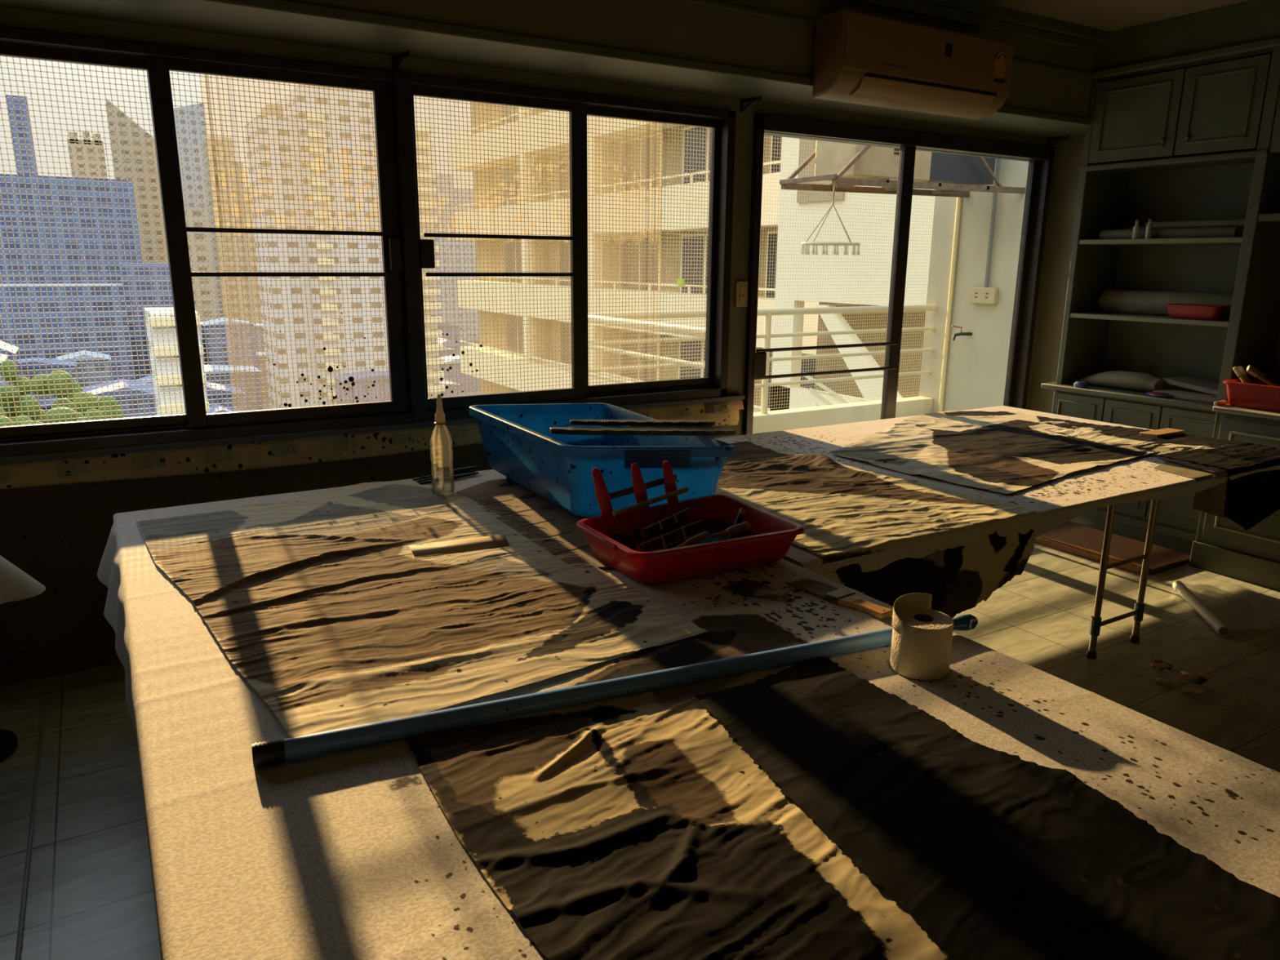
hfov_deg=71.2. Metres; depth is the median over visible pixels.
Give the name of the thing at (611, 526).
brush
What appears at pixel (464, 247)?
tower block
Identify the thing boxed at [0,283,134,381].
tower block
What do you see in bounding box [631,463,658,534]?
brush
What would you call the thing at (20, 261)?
tower block
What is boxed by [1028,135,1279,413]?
wall
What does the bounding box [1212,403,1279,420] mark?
countertop
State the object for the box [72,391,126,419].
tree
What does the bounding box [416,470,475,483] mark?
brush
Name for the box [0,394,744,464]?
trim
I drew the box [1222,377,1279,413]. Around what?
basin
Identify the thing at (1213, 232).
paper roll
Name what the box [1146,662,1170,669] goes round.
paint tube
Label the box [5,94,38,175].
tower block
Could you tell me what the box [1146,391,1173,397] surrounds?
round lid
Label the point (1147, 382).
cloth bundle
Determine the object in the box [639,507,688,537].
brush
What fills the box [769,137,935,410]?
wall
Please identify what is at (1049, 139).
curtain bracket
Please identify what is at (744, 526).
tool
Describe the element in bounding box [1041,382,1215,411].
countertop
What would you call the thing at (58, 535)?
wall
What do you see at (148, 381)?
house
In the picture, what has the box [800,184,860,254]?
hanger
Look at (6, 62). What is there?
window screen
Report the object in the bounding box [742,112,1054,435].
door
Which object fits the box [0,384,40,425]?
tree
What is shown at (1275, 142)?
wall shelf
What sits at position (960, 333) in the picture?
water tap
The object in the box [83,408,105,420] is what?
tree
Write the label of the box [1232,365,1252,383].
brush
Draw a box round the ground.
[262,339,479,409]
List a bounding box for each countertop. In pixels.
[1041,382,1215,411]
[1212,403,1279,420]
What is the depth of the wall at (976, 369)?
8.50 m
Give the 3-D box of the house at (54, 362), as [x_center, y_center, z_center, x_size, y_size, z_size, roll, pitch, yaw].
[-115.594,-12.816,167.420,19.276,19.186,8.478,-8,16,-30]
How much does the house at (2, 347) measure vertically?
24.191 m
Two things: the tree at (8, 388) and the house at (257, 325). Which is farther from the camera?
the house at (257, 325)
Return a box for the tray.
[576,494,804,584]
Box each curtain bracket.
[391,50,409,71]
[739,95,761,111]
[1046,135,1069,146]
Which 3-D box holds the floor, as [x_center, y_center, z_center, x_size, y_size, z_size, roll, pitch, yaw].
[1.053,1.285,2.156,8.280,0.100,6.760,-8,16,-30]
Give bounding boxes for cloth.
[97,469,1279,959]
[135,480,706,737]
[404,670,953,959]
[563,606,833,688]
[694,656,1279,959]
[714,405,1279,575]
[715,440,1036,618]
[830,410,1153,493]
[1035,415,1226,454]
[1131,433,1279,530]
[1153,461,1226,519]
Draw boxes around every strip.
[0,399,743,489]
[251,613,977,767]
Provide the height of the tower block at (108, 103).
94.100 m
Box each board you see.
[549,426,735,435]
[569,419,715,426]
[628,425,711,427]
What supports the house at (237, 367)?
on the ground
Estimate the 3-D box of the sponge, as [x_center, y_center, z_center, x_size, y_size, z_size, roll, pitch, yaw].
[3.257,-0.433,5.016,0.105,0.021,0.027,-8,16,-30]
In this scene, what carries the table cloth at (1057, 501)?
on the work table
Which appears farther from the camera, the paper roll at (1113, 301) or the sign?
the sign
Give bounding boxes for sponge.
[1213,400,1227,405]
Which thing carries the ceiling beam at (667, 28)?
attached to the wall at (58, 535)
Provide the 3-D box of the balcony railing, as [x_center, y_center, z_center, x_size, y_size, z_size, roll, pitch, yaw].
[1.685,-0.872,7.221,4.030,0.927,1.890,-8,16,-30]
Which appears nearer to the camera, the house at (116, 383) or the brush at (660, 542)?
the brush at (660, 542)
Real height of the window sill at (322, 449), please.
0.170 m
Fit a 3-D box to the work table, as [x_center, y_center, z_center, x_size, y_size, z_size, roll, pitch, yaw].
[1.495,0.254,4.589,3.410,0.761,1.790,-8,16,-30]
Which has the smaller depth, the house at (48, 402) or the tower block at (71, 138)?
the house at (48, 402)
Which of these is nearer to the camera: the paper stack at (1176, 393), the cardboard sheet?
the cardboard sheet
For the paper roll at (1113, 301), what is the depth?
5.63 m
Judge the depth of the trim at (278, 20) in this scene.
3.78 m
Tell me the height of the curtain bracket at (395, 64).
0.074 m
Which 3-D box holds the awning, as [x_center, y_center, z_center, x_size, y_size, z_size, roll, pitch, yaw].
[2.273,-2.834,7.510,1.680,0.648,0.468,-8,16,-30]
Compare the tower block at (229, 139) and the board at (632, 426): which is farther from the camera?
the tower block at (229, 139)
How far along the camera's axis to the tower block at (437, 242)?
422.77 m
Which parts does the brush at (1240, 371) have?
handle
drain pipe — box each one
[937,197,961,412]
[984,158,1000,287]
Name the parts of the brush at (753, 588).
handle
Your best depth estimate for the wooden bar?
5.03 m
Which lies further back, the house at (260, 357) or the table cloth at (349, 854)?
the house at (260, 357)
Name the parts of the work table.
leg, leg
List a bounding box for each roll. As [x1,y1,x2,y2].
[889,592,953,679]
[1098,289,1233,319]
[1099,226,1239,239]
[1126,226,1240,235]
[1145,218,1245,228]
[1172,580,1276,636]
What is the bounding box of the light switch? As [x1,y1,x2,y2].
[734,280,748,306]
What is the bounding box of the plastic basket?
[1164,303,1230,320]
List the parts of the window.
sash, sash, sash, sash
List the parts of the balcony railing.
rail, rail, rail, rail, rail, post, rail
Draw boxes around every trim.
[0,0,1090,137]
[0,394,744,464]
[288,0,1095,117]
[672,0,1109,79]
[1093,0,1279,78]
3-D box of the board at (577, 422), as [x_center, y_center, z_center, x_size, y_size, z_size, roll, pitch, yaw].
[0.016,-0.217,3.373,0.574,0.051,0.032,-4,14,-18]
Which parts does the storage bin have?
handle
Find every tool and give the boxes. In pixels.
[671,531,710,548]
[711,521,751,537]
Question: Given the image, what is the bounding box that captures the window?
[0,26,736,457]
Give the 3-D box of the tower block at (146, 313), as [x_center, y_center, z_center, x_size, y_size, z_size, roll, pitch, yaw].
[-51.154,-2.724,100.634,4.710,32.240,12.800,-8,16,-30]
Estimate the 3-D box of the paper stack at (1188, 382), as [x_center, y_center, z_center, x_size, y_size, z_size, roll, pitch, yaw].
[3.450,-0.576,5.473,0.240,0.065,0.380,-6,15,-25]
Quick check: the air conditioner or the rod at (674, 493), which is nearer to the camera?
the rod at (674, 493)
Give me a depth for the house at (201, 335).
249.29 m
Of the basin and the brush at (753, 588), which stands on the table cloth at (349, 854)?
the brush at (753, 588)
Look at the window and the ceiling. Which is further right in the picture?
the ceiling
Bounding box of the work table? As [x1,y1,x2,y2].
[782,499,1159,659]
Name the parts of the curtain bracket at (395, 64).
plate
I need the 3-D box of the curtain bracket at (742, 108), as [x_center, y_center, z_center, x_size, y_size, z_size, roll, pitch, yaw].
[0.603,-2.040,4.842,0.024,0.074,0.147,-12,18,-42]
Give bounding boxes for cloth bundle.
[1077,370,1167,391]
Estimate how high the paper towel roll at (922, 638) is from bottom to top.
0.162 m
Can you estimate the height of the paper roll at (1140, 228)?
0.076 m
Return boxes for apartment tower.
[244,84,444,408]
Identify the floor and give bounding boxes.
[0,524,1279,959]
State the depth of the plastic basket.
5.22 m
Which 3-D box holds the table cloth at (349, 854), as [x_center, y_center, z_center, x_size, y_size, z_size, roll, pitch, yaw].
[-0.082,0.597,2.026,1.945,0.257,4.404,-8,16,-30]
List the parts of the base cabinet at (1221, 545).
door, moulding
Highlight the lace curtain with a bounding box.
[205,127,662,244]
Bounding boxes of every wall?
[0,6,1058,686]
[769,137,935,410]
[918,158,1028,413]
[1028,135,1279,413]
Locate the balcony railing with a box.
[587,304,937,413]
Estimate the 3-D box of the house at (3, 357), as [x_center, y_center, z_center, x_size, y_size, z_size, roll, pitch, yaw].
[-105.716,-8.712,141.113,11.922,23.819,13.229,-8,16,-30]
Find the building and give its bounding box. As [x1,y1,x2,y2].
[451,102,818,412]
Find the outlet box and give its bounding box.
[968,287,998,304]
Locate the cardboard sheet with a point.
(526, 510)
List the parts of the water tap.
lever, spout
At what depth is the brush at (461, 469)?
3.97 m
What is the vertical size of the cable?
0.012 m
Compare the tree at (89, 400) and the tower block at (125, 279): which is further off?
the tower block at (125, 279)
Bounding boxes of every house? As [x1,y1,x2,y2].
[0,340,20,385]
[0,354,9,386]
[17,357,76,401]
[39,397,58,413]
[55,350,111,387]
[58,378,156,417]
[132,374,153,385]
[200,317,257,368]
[200,334,205,364]
[204,364,262,410]
[205,382,246,411]
[208,404,238,413]
[253,323,265,351]
[256,351,269,401]
[332,369,390,404]
[437,323,458,344]
[437,337,462,355]
[438,347,453,357]
[439,354,480,390]
[440,379,460,396]
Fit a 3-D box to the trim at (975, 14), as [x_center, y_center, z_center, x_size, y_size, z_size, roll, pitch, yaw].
[-0.298,-2.189,3.653,8.280,0.252,0.080,-8,16,-30]
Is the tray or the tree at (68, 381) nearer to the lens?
the tray
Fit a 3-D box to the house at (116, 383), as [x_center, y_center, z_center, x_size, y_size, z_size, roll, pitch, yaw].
[-90.547,-8.297,154.707,15.228,16.836,13.201,-8,16,-30]
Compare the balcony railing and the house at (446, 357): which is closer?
the balcony railing
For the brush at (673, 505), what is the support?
in the tray
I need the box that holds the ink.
[615,518,755,551]
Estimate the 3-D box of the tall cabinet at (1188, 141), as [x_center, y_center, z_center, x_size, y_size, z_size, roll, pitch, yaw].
[3.246,-1.040,5.581,0.526,2.835,1.170,-8,16,-30]
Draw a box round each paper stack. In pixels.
[1153,387,1217,402]
[1162,376,1218,395]
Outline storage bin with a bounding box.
[469,402,734,519]
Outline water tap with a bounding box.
[951,324,972,340]
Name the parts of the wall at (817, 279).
recess panel, stair railing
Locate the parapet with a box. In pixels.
[752,395,933,433]
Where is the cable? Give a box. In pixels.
[14,704,45,959]
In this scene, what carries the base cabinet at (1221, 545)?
on the floor
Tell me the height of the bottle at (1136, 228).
0.115 m
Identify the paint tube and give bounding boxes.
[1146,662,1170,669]
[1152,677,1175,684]
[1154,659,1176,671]
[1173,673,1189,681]
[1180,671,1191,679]
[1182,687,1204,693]
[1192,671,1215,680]
[1192,677,1207,684]
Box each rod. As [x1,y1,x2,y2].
[608,474,676,499]
[612,486,688,516]
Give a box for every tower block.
[0,173,142,284]
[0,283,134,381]
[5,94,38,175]
[66,130,107,178]
[105,98,168,263]
[118,262,173,379]
[143,307,209,415]
[173,102,220,318]
[184,210,216,333]
[202,135,262,322]
[431,174,459,332]
[453,188,479,340]
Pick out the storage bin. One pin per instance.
(519, 445)
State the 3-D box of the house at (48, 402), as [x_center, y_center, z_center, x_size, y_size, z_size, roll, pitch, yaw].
[-102.999,-8.898,163.820,11.351,13.484,9.448,-8,16,-30]
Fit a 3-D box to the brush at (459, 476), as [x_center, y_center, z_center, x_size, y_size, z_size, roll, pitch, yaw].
[-0.830,-0.008,3.894,0.298,0.017,0.017,-13,19,-43]
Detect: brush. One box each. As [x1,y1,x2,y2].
[411,468,477,480]
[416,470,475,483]
[418,471,478,484]
[438,466,479,475]
[591,467,625,540]
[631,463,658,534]
[634,520,705,551]
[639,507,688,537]
[662,461,688,528]
[722,580,787,600]
[727,507,745,539]
[786,578,893,618]
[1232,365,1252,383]
[1246,364,1279,386]
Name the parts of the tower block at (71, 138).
crown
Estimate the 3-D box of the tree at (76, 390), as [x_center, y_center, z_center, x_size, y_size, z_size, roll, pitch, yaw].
[-86.940,-6.650,142.862,8.752,19.299,8.824,-8,16,-30]
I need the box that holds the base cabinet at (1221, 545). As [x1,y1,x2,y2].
[1189,403,1279,591]
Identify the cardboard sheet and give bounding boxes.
[456,479,612,568]
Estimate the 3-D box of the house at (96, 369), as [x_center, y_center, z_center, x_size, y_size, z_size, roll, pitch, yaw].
[-112.183,-16.351,182.051,9.498,19.191,10.506,-8,16,-30]
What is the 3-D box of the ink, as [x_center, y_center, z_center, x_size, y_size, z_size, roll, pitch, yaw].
[0.152,0.208,2.891,0.544,0.001,0.402,-8,16,-30]
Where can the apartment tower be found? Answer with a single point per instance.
(430, 280)
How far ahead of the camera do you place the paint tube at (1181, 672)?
3.79 m
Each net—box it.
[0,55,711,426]
[567,115,934,410]
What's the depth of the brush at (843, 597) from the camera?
2.52 m
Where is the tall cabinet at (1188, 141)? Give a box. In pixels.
[1041,46,1279,554]
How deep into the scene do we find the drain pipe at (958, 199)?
8.69 m
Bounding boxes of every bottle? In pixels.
[429,394,454,495]
[1131,219,1139,239]
[1144,218,1152,238]
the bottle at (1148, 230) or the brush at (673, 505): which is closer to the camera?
the brush at (673, 505)
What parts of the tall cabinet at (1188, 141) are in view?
moulding, door, moulding, door, moulding, door, shelf, shelf, knob, door, moulding, knob, moulding, door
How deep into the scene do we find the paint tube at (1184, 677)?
3.68 m
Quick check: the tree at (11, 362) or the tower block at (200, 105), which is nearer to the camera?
the tree at (11, 362)
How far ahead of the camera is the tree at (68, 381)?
111.75 m
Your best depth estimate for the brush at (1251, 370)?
4.89 m
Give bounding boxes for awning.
[814,140,995,185]
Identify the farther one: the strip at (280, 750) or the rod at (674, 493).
the rod at (674, 493)
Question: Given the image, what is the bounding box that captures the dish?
[1073,381,1088,387]
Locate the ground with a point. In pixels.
(264, 402)
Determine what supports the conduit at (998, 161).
attached to the wall at (976, 369)
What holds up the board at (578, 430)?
on the storage bin
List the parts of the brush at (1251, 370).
handle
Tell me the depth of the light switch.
5.14 m
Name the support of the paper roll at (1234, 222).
on the paper roll at (1140, 228)
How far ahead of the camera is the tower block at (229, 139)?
313.56 m
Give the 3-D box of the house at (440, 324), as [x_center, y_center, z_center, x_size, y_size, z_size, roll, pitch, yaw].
[-82.912,-56.873,360.505,18.511,14.014,8.937,-8,16,-30]
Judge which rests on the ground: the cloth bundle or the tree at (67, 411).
the tree at (67, 411)
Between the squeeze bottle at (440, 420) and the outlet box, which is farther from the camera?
the outlet box
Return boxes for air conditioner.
[812,8,1013,119]
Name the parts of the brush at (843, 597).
handle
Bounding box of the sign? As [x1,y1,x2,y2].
[676,280,684,285]
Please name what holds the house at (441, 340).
on the ground
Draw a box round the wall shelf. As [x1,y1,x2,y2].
[1257,90,1279,222]
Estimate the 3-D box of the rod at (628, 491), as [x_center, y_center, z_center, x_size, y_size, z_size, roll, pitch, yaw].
[0.013,0.023,3.036,0.283,0.052,0.004,-9,17,-34]
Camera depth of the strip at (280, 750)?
1.90 m
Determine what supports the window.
in the wall at (58, 535)
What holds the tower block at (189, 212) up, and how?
on the ground
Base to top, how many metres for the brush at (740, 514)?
0.092 m
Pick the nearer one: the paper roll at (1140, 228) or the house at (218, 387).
the paper roll at (1140, 228)
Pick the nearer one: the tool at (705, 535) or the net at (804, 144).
the tool at (705, 535)
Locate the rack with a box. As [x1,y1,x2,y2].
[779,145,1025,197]
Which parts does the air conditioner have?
panel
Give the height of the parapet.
0.410 m
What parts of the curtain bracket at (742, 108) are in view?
plate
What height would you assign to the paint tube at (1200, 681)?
0.024 m
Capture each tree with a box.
[0,359,46,423]
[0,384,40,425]
[0,407,79,426]
[20,370,84,425]
[66,380,120,408]
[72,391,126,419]
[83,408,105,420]
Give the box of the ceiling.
[973,0,1253,31]
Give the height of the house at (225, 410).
11.109 m
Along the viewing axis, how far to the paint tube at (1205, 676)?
3.69 m
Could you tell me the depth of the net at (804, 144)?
8.17 m
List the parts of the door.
sash, sash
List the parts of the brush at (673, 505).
handle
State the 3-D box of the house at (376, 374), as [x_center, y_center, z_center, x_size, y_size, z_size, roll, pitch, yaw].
[-53.575,-13.721,180.315,13.764,15.880,9.382,-8,16,-30]
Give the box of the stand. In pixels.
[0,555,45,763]
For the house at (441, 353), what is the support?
on the ground
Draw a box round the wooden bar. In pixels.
[1139,427,1185,437]
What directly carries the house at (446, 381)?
on the ground
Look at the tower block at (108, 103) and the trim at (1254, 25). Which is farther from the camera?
the tower block at (108, 103)

